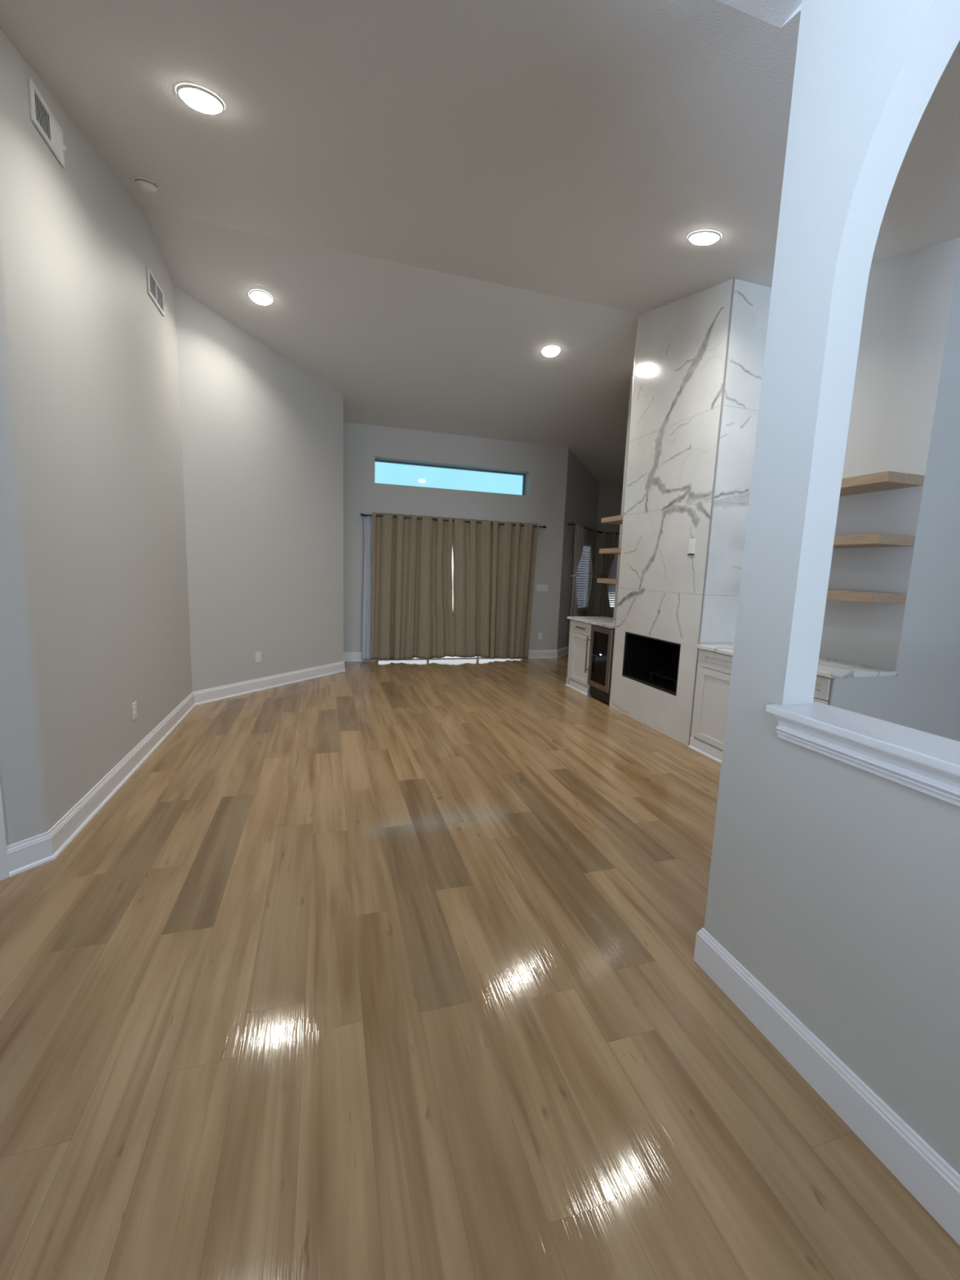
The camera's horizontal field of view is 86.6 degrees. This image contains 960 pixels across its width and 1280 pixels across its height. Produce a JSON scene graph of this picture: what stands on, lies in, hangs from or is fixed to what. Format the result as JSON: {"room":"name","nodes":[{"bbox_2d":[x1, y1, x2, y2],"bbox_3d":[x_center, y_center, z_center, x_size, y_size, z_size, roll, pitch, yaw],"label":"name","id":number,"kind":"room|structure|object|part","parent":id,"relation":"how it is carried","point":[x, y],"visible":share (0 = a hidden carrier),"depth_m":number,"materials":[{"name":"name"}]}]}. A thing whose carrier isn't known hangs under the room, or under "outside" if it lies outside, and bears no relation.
{"room":"living room","nodes":[
{"label":"living room","id":0,"kind":"room"},
{"bbox_2d":[0,421,36,845],"bbox_3d":[-2.524,-0.651,1.482,0.120,3.661,1.728,6,9,28],"label":"wall","id":1,"kind":"structure","parent":0,"point":[15,773],"depth_m":2.31,"materials":[{"name":"grey paint"}]},
{"bbox_2d":[0,783,8,880],"bbox_3d":[-2.408,0.090,1.701,0.022,2.140,1.147,6,9,28],"label":"door frame","id":2,"kind":"structure","parent":1,"relation":"attached to","point":[4,868],"depth_m":2.31,"materials":[{"name":"white"}]},
{"bbox_2d":[0,215,52,835],"bbox_3d":[-2.055,-0.739,2.247,0.008,3.658,0.076,3,8,5],"label":"wall","id":3,"kind":"structure","parent":0,"point":[8,411],"depth_m":2.30,"materials":[{"name":"grey paint"}]},
{"bbox_2d":[0,28,192,826],"bbox_3d":[-2.509,-1.164,3.569,0.120,4.105,2.813,0,8,-17],"label":"wall","id":4,"kind":"structure","parent":0,"point":[95,358],"depth_m":2.96,"materials":[{"name":"grey paint"}]},
{"bbox_2d":[27,77,66,168],"bbox_3d":[-2.116,-2.526,2.502,0.026,0.180,0.305,0,8,-17],"label":"air vent","id":5,"kind":"object","parent":4,"relation":"in","point":[42,117],"visible":1,"depth_m":2.48,"materials":[{"name":"white plastic"}]},
{"bbox_3d":[-2.151,-2.546,2.635,0.014,0.024,0.008,0,8,-17],"label":"damper lever","id":6,"kind":"part","parent":5,"relation":"part of","materials":[{"name":"white plastic"}]},
{"bbox_2d":[132,701,137,719],"bbox_3d":[-2.444,0.500,3.608,0.009,0.118,0.074,0,8,-17],"label":"wall outlet","id":7,"kind":"object","parent":4,"relation":"attached to","point":[135,704],"visible":1,"depth_m":3.60,"materials":[{"name":"white plastic"}]},
{"bbox_2d":[146,266,165,316],"bbox_3d":[-2.604,-2.800,4.105,0.026,0.196,0.400,0,8,-17],"label":"air vent","id":8,"kind":"object","parent":4,"relation":"in","point":[155,291],"visible":1,"depth_m":4.08,"materials":[{"name":"white plastic"}]},
{"bbox_2d":[175,287,343,691],"bbox_3d":[-2.404,-1.413,5.925,0.120,3.958,2.202,6,9,27],"label":"wall","id":9,"kind":"structure","parent":0,"point":[262,436],"depth_m":5.65,"materials":[{"name":"grey paint"}]},
{"bbox_2d":[6,660,345,877],"bbox_3d":[-2.449,0.627,5.100,0.966,0.142,5.567,2,8,2],"label":"baseboard","id":10,"kind":"structure","parent":9,"relation":"attached to","point":[28,854],"depth_m":3.30,"materials":[{"name":"white wood"}]},
{"bbox_2d":[255,651,261,662],"bbox_3d":[-2.545,0.195,5.844,0.009,0.118,0.074,6,9,27],"label":"wall outlet","id":11,"kind":"object","parent":9,"relation":"attached to","point":[258,655],"visible":1,"depth_m":5.84,"materials":[{"name":"white plastic"}]},
{"bbox_2d":[343,422,568,652],"bbox_3d":[-0.432,-1.455,8.256,3.740,3.544,0.300,0,8,-17],"label":"wall","id":12,"kind":"structure","parent":0,"point":[544,467],"depth_m":7.95,"materials":[{"name":"grey paint"}]},
{"bbox_2d":[343,652,375,662],"bbox_3d":[-1.882,0.261,7.899,0.504,0.142,0.028,0,8,-17],"label":"baseboard","id":13,"kind":"structure","parent":12,"relation":"attached to","point":[348,656],"depth_m":7.87,"materials":[{"name":"white"}]},
{"bbox_2d":[375,656,489,660],"bbox_3d":[-0.411,-0.732,8.318,2.546,2.098,0.060,0,8,-17],"label":"door","id":14,"kind":"structure","parent":12,"relation":"in","point":[476,657],"depth_m":8.46,"materials":[{"name":"white"}]},
{"bbox_2d":[374,459,524,495],"bbox_3d":[-0.448,-2.582,8.194,2.493,0.381,0.060,0,8,-17],"label":"window","id":15,"kind":"structure","parent":12,"relation":"in","point":[375,460],"depth_m":8.19,"materials":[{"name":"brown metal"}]},
{"bbox_2d":[360,513,546,528],"bbox_3d":[-0.352,-1.863,7.996,2.973,0.052,0.120,0,8,-17],"label":"curtain rod","id":16,"kind":"object","parent":12,"relation":"attached to","point":[362,514],"visible":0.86,"depth_m":7.89,"materials":[{"name":"black metal"}]},
{"bbox_2d":[361,516,372,661],"bbox_3d":[-1.715,-0.761,7.756,0.154,2.185,0.031,0,8,-17],"label":"sheer curtain","id":17,"kind":"object","parent":16,"relation":"hanging from","point":[367,521],"visible":0.99,"depth_m":7.75,"materials":[{"name":"white fabric"}]},
{"bbox_2d":[370,512,414,660],"bbox_3d":[-1.353,-0.793,7.830,0.647,2.240,0.117,0,8,-17],"label":"drape","id":18,"kind":"object","parent":16,"relation":"hanging from","point":[393,538],"visible":1,"depth_m":7.80,"materials":[{"name":"brown fabric"}]},
{"bbox_2d":[409,515,454,658],"bbox_3d":[-0.738,-0.801,8.007,0.749,2.224,0.108,0,8,-17],"label":"drape","id":19,"kind":"object","parent":16,"relation":"hanging from","point":[432,620],"visible":1,"depth_m":8.00,"materials":[{"name":"brown fabric"}]},
{"bbox_2d":[452,518,493,657],"bbox_3d":[-0.120,-0.804,8.193,0.741,2.220,0.110,0,8,-17],"label":"drape","id":20,"kind":"object","parent":16,"relation":"hanging from","point":[472,541],"visible":1,"depth_m":8.17,"materials":[{"name":"brown fabric"}]},
{"bbox_2d":[489,520,539,659],"bbox_3d":[0.542,-0.792,8.392,0.809,2.246,0.108,0,8,-17],"label":"drape","id":21,"kind":"object","parent":16,"relation":"hanging from","point":[513,547],"visible":1,"depth_m":8.37,"materials":[{"name":"brown fabric"}]},
{"bbox_2d":[537,632,542,639],"bbox_3d":[1.036,-0.070,8.746,0.074,0.118,0.009,0,8,-17],"label":"wall outlet","id":22,"kind":"object","parent":12,"relation":"attached to","point":[540,634],"visible":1,"depth_m":8.74,"materials":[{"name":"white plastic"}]},
{"bbox_2d":[536,584,548,591],"bbox_3d":[1.054,-0.880,8.630,0.210,0.113,0.011,0,8,-17],"label":"switch plate","id":23,"kind":"object","parent":12,"relation":"attached to","point":[543,588],"visible":1,"depth_m":8.63,"materials":[{"name":"white plastic"}]},
{"bbox_2d":[527,645,568,658],"bbox_3d":[2.143,0.111,10.040,3.765,0.142,0.690,-5,11,-42],"label":"baseboard","id":24,"kind":"structure","parent":12,"relation":"attached to","point":[533,654],"depth_m":8.82,"materials":[{"name":"white wood"}]},
{"bbox_2d":[0,653,959,1279],"bbox_3d":[0.935,0.974,4.010,9.805,0.001,12.220,0,8,-17],"label":"floor","id":25,"kind":"structure","parent":0,"point":[377,970],"depth_m":1.66,"materials":[{"name":"brown wood"}]},
{"bbox_2d":[564,619,594,695],"bbox_3d":[1.483,0.202,6.505,0.583,0.884,0.581,0,8,-17],"label":"base cabinet","id":26,"kind":"object","parent":25,"relation":"on","point":[576,679],"visible":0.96,"depth_m":6.42,"materials":[{"name":"white wood"}]},
{"bbox_3d":[1.226,0.592,6.486,0.020,0.098,0.581,0,8,-17],"label":"moulding","id":27,"kind":"part","parent":26,"relation":"part of","materials":[{"name":"white wood"}]},
{"bbox_3d":[1.262,0.232,6.389,0.022,0.614,0.460,0,8,-17],"label":"door","id":28,"kind":"part","parent":26,"relation":"part of","materials":[{"name":"white wood"}]},
{"bbox_3d":[1.276,-0.150,6.337,0.022,0.145,0.460,0,8,-17],"label":"drawer","id":29,"kind":"part","parent":26,"relation":"part of","materials":[{"name":"white wood"}]},
{"bbox_2d":[567,616,615,628],"bbox_3d":[1.569,-0.220,6.229,0.577,0.030,1.083,0,8,-17],"label":"countertop","id":30,"kind":"structure","parent":26,"relation":"on","point":[604,621],"depth_m":6.26,"materials":[{"name":"stone"}]},
{"bbox_2d":[584,624,614,704],"bbox_3d":[1.618,0.281,5.994,0.608,0.878,0.474,0,8,-17],"label":"wine cooler","id":31,"kind":"object","parent":25,"relation":"on","point":[602,638],"visible":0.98,"depth_m":5.90,"materials":[{"name":"black glass"}]},
{"bbox_3d":[1.294,0.176,6.109,0.056,0.440,0.019,0,8,-17],"label":"handle","id":32,"kind":"part","parent":31,"relation":"part of","materials":[{"name":"silver metal"}]},
{"bbox_3d":[1.394,0.209,5.915,0.008,0.596,0.342,0,8,-17],"label":"glass","id":33,"kind":"part","parent":31,"relation":"part of","materials":[{"name":"black glass"}]},
{"bbox_2d":[608,278,771,746],"bbox_3d":[1.981,-1.177,4.921,0.539,4.084,1.334,0,8,-17],"label":"fireplace","id":34,"kind":"object","parent":25,"relation":"on","point":[699,357],"visible":0.76,"depth_m":4.54,"materials":[{"name":"stone"}]},
{"bbox_3d":[1.539,-1.262,5.473,0.012,4.068,0.010,0,8,-17],"label":"edge trim","id":35,"kind":"part","parent":34,"relation":"part of","materials":[{"name":"silver metal"}]},
{"bbox_3d":[1.682,0.212,5.049,0.018,0.482,0.898,0,8,-17],"label":"firebox frame","id":36,"kind":"part","parent":34,"relation":"part of","materials":[{"name":"black metal"}]},
{"bbox_2d":[687,538,695,555],"bbox_3d":[1.843,-0.810,4.439,0.012,0.140,0.078,0,8,-17],"label":"outlet","id":37,"kind":"object","parent":34,"relation":"attached to","point":[691,541],"visible":1,"depth_m":4.43,"materials":[{"name":"white plastic"}]},
{"bbox_3d":[1.916,-0.941,4.238,0.012,3.800,0.011,0,8,-17],"label":"edge trim","id":38,"kind":"part","parent":34,"relation":"part of","materials":[{"name":"silver metal"}]},
{"bbox_3d":[2.173,-0.944,4.319,0.525,3.801,0.012,0,8,-17],"label":"panel","id":39,"kind":"part","parent":34,"relation":"part of","materials":[{"name":"stone"}]},
{"bbox_2d":[688,648,896,764],"bbox_3d":[2.272,0.590,3.910,0.583,0.884,1.221,0,8,-17],"label":"base cabinet","id":40,"kind":"object","parent":25,"relation":"on","point":[871,696],"visible":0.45,"depth_m":4.09,"materials":[{"name":"white wood"}]},
{"bbox_3d":[2.014,0.980,3.893,0.020,0.098,1.216,0,8,-17],"label":"moulding","id":41,"kind":"part","parent":40,"relation":"part of","materials":[{"name":"white wood"}]},
{"bbox_3d":[1.957,0.574,4.106,0.022,0.619,0.572,0,8,-17],"label":"door","id":42,"kind":"part","parent":40,"relation":"part of","materials":[{"name":"white wood"}]},
{"bbox_3d":[1.970,0.192,4.053,0.022,0.145,0.572,0,8,-17],"label":"drawer","id":43,"kind":"part","parent":40,"relation":"part of","materials":[{"name":"white wood"}]},
{"bbox_2d":[695,644,897,678],"bbox_3d":[2.294,0.137,3.844,0.577,0.030,1.231,0,8,-17],"label":"countertop","id":44,"kind":"structure","parent":40,"relation":"on","point":[828,668],"depth_m":3.40,"materials":[{"name":"stone"}]},
{"bbox_3d":[2.123,0.656,3.558,0.022,0.619,0.570,0,8,-17],"label":"door","id":45,"kind":"part","parent":40,"relation":"part of","materials":[{"name":"white wood"}]},
{"bbox_3d":[2.137,0.274,3.505,0.022,0.145,0.570,0,8,-17],"label":"drawer","id":46,"kind":"part","parent":40,"relation":"part of","materials":[{"name":"white wood"}]},
{"bbox_3d":[2.468,0.676,3.344,0.538,0.884,0.010,0,8,-17],"label":"panel","id":47,"kind":"part","parent":40,"relation":"part of","materials":[{"name":"grey wood"}]},
{"bbox_2d":[0,0,959,485],"bbox_3d":[0.936,-2.237,3.593,9.900,1.699,12.300,0,8,-17],"label":"ceiling","id":48,"kind":"structure","parent":0,"point":[428,198],"depth_m":2.83,"materials":[{"name":"white paint"}]},
{"bbox_2d":[133,176,159,192],"bbox_3d":[-2.233,-3.045,3.409,0.150,0.064,0.148,0,8,-17],"label":"smoke detector","id":49,"kind":"object","parent":48,"relation":"attached to","point":[145,185],"visible":1,"depth_m":3.38,"materials":[{"name":"white plastic"}]},
{"bbox_2d":[176,84,224,114],"bbox_3d":[-1.354,-2.618,2.470,0.208,0.059,0.203,0,8,-17],"label":"recessed light","id":50,"kind":"object","parent":48,"relation":"in","point":[200,99],"visible":1,"depth_m":2.44,"materials":[{"name":"white plastic"}]},
{"bbox_2d":[248,289,272,305],"bbox_3d":[-2.069,-3.228,4.811,0.208,0.052,0.205,0,8,-17],"label":"recessed light","id":51,"kind":"object","parent":48,"relation":"in","point":[260,297],"visible":1,"depth_m":4.78,"materials":[{"name":"white plastic"}]},
{"bbox_2d":[542,346,559,357],"bbox_3d":[0.798,-3.242,5.734,0.208,0.052,0.205,0,8,-17],"label":"recessed light","id":52,"kind":"object","parent":48,"relation":"in","point":[549,351],"visible":1,"depth_m":5.70,"materials":[{"name":"white plastic"}]},
{"bbox_2d":[687,230,721,244],"bbox_3d":[1.472,-2.639,3.343,0.208,0.059,0.203,0,8,-17],"label":"recessed light","id":53,"kind":"object","parent":48,"relation":"in","point":[701,237],"visible":1,"depth_m":3.31,"materials":[{"name":"white plastic"}]},
{"bbox_2d":[556,448,599,649],"bbox_3d":[1.816,-1.552,9.551,0.120,3.544,1.980,6,9,28],"label":"wall","id":54,"kind":"structure","parent":0,"point":[582,491],"depth_m":9.09,"materials":[{"name":"grey paint"}]},
{"bbox_2d":[576,548,587,608],"bbox_3d":[1.922,-1.214,9.854,0.050,1.296,0.896,6,9,28],"label":"window","id":55,"kind":"structure","parent":54,"relation":"in","point":[586,548],"depth_m":10.08,"materials":[{"name":"white"}]},
{"bbox_2d":[576,542,591,611],"bbox_3d":[1.979,-1.208,9.823,0.055,1.288,0.888,6,9,28],"label":"window blind","id":56,"kind":"object","parent":55,"relation":"attached to","point":[585,546],"visible":0.6,"depth_m":9.89,"materials":[{"name":"white plastic"}]},
{"bbox_3d":[2.002,-1.820,9.739,0.055,0.050,0.888,6,9,28],"label":"head rail","id":57,"kind":"part","parent":56,"relation":"part of","materials":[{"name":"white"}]},
{"bbox_2d":[568,522,599,533],"bbox_3d":[1.938,-2.069,9.429,0.105,0.044,1.700,6,9,28],"label":"curtain rod","id":58,"kind":"object","parent":54,"relation":"attached to","point":[571,523],"visible":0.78,"depth_m":9.31,"materials":[{"name":"black metal"}]},
{"bbox_2d":[568,523,584,653],"bbox_3d":[1.751,-0.921,9.225,0.156,2.280,0.559,8,10,35],"label":"curtain","id":59,"kind":"object","parent":58,"relation":"hanging from","point":[580,531],"visible":0.69,"depth_m":9.11,"materials":[{"name":"brown fabric"}]},
{"bbox_2d":[586,528,597,616],"bbox_3d":[2.162,-1.020,10.050,0.150,2.280,0.395,8,10,39],"label":"curtain","id":60,"kind":"object","parent":58,"relation":"hanging from","point":[593,536],"visible":0.73,"depth_m":10.01,"materials":[{"name":"brown fabric"}]},
{"bbox_2d":[591,483,622,617],"bbox_3d":[3.052,-1.538,10.687,1.540,3.295,0.120,0,8,-17],"label":"wall","id":61,"kind":"structure","parent":0,"point":[610,497],"depth_m":10.36,"materials":[{"name":"grey paint"}]},
{"bbox_2d":[596,577,617,584],"bbox_3d":[1.750,-0.694,6.083,0.312,0.058,0.839,0,8,-17],"label":"floating shelf","id":62,"kind":"object","parent":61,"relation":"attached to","point":[599,580],"visible":0.29,"depth_m":6.19,"materials":[{"name":"brown wood"}]},
{"bbox_2d":[599,547,620,554],"bbox_3d":[1.763,-1.055,6.033,0.312,0.058,0.839,0,8,-17],"label":"floating shelf","id":63,"kind":"object","parent":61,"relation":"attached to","point":[613,550],"visible":0.29,"depth_m":6.15,"materials":[{"name":"brown wood"}]},
{"bbox_2d":[600,515,622,524],"bbox_3d":[1.776,-1.426,5.981,0.312,0.058,0.839,0,8,-17],"label":"floating shelf","id":64,"kind":"object","parent":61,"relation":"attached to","point":[618,519],"visible":0.29,"depth_m":6.14,"materials":[{"name":"brown wood"}]},
{"bbox_2d":[608,546,618,608],"bbox_3d":[3.065,-1.287,10.683,0.832,1.288,0.055,0,8,-17],"label":"window blind","id":65,"kind":"object","parent":61,"relation":"attached to","point":[613,567],"visible":0.16,"depth_m":10.59,"materials":[{"name":"white"}]},
{"bbox_2d":[613,237,959,724],"bbox_3d":[2.342,-1.167,4.869,0.120,4.105,3.475,0,8,-17],"label":"wall niche","id":66,"kind":"object","parent":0,"point":[910,333],"visible":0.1,"depth_m":3.37,"materials":[{"name":"grey paint"}]},
{"bbox_2d":[826,589,906,603],"bbox_3d":[2.476,-0.334,3.695,0.312,0.062,0.933,0,8,-17],"label":"floating shelf","id":67,"kind":"object","parent":66,"relation":"attached to","point":[842,595],"visible":0.49,"depth_m":3.28,"materials":[{"name":"brown wood"}]},
{"bbox_2d":[832,533,915,548],"bbox_3d":[2.489,-0.696,3.645,0.312,0.062,0.933,0,8,-17],"label":"floating shelf","id":68,"kind":"object","parent":66,"relation":"attached to","point":[868,540],"visible":0.49,"depth_m":3.24,"materials":[{"name":"brown wood"}]},
{"bbox_2d":[840,471,924,496],"bbox_3d":[2.503,-1.067,3.593,0.312,0.062,0.933,0,8,-17],"label":"floating shelf","id":69,"kind":"object","parent":66,"relation":"attached to","point":[886,480],"visible":0.49,"depth_m":3.22,"materials":[{"name":"brown wood"}]},
{"bbox_2d":[703,0,959,1174],"bbox_3d":[1.561,-0.133,-0.152,0.127,3.379,4.050,0,8,-17],"label":"wall","id":70,"kind":"structure","parent":0,"point":[835,884],"depth_m":1.48,"materials":[{"name":"grey paint"}]},
{"bbox_2d":[693,928,959,1245],"bbox_3d":[1.483,1.467,0.072,0.124,0.144,4.067,0,8,-17],"label":"baseboard","id":71,"kind":"structure","parent":70,"relation":"attached to","point":[932,1181],"depth_m":1.41,"materials":[{"name":"white wood"}]},
{"bbox_2d":[765,702,959,777],"bbox_3d":[1.279,0.347,0.782,0.214,0.026,1.846,0,8,-17],"label":"sill","id":72,"kind":"structure","parent":70,"relation":"attached to","point":[934,751],"depth_m":1.36,"materials":[{"name":"white"}]},
{"bbox_2d":[775,715,959,807],"bbox_3d":[1.204,0.401,0.751,0.035,0.077,1.815,0,8,-17],"label":"trim","id":73,"kind":"structure","parent":70,"relation":"attached to","point":[935,783],"depth_m":1.32,"materials":[{"name":"white wood"}]},
{"bbox_2d":[900,339,959,742],"bbox_3d":[4.346,-0.674,3.781,3.080,3.573,0.120,0,8,-17],"label":"wall","id":74,"kind":"structure","parent":0,"point":[931,700],"depth_m":3.40,"materials":[{"name":"grey paint"}]},
{"bbox_3d":[3.089,-2.173,10.482,1.430,0.044,0.106,0,8,-17],"label":"curtain rod","id":75,"kind":"object","parent":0,"visible":0},
{"bbox_2d":[598,531,617,617],"bbox_3d":[2.606,-1.060,10.453,0.323,2.280,0.148,2,8,-4],"label":"curtain","id":76,"kind":"object","parent":75,"relation":"hanging from","point":[610,540],"visible":0.61,"depth_m":10.40,"materials":[{"name":"brown fabric"}]}
]}

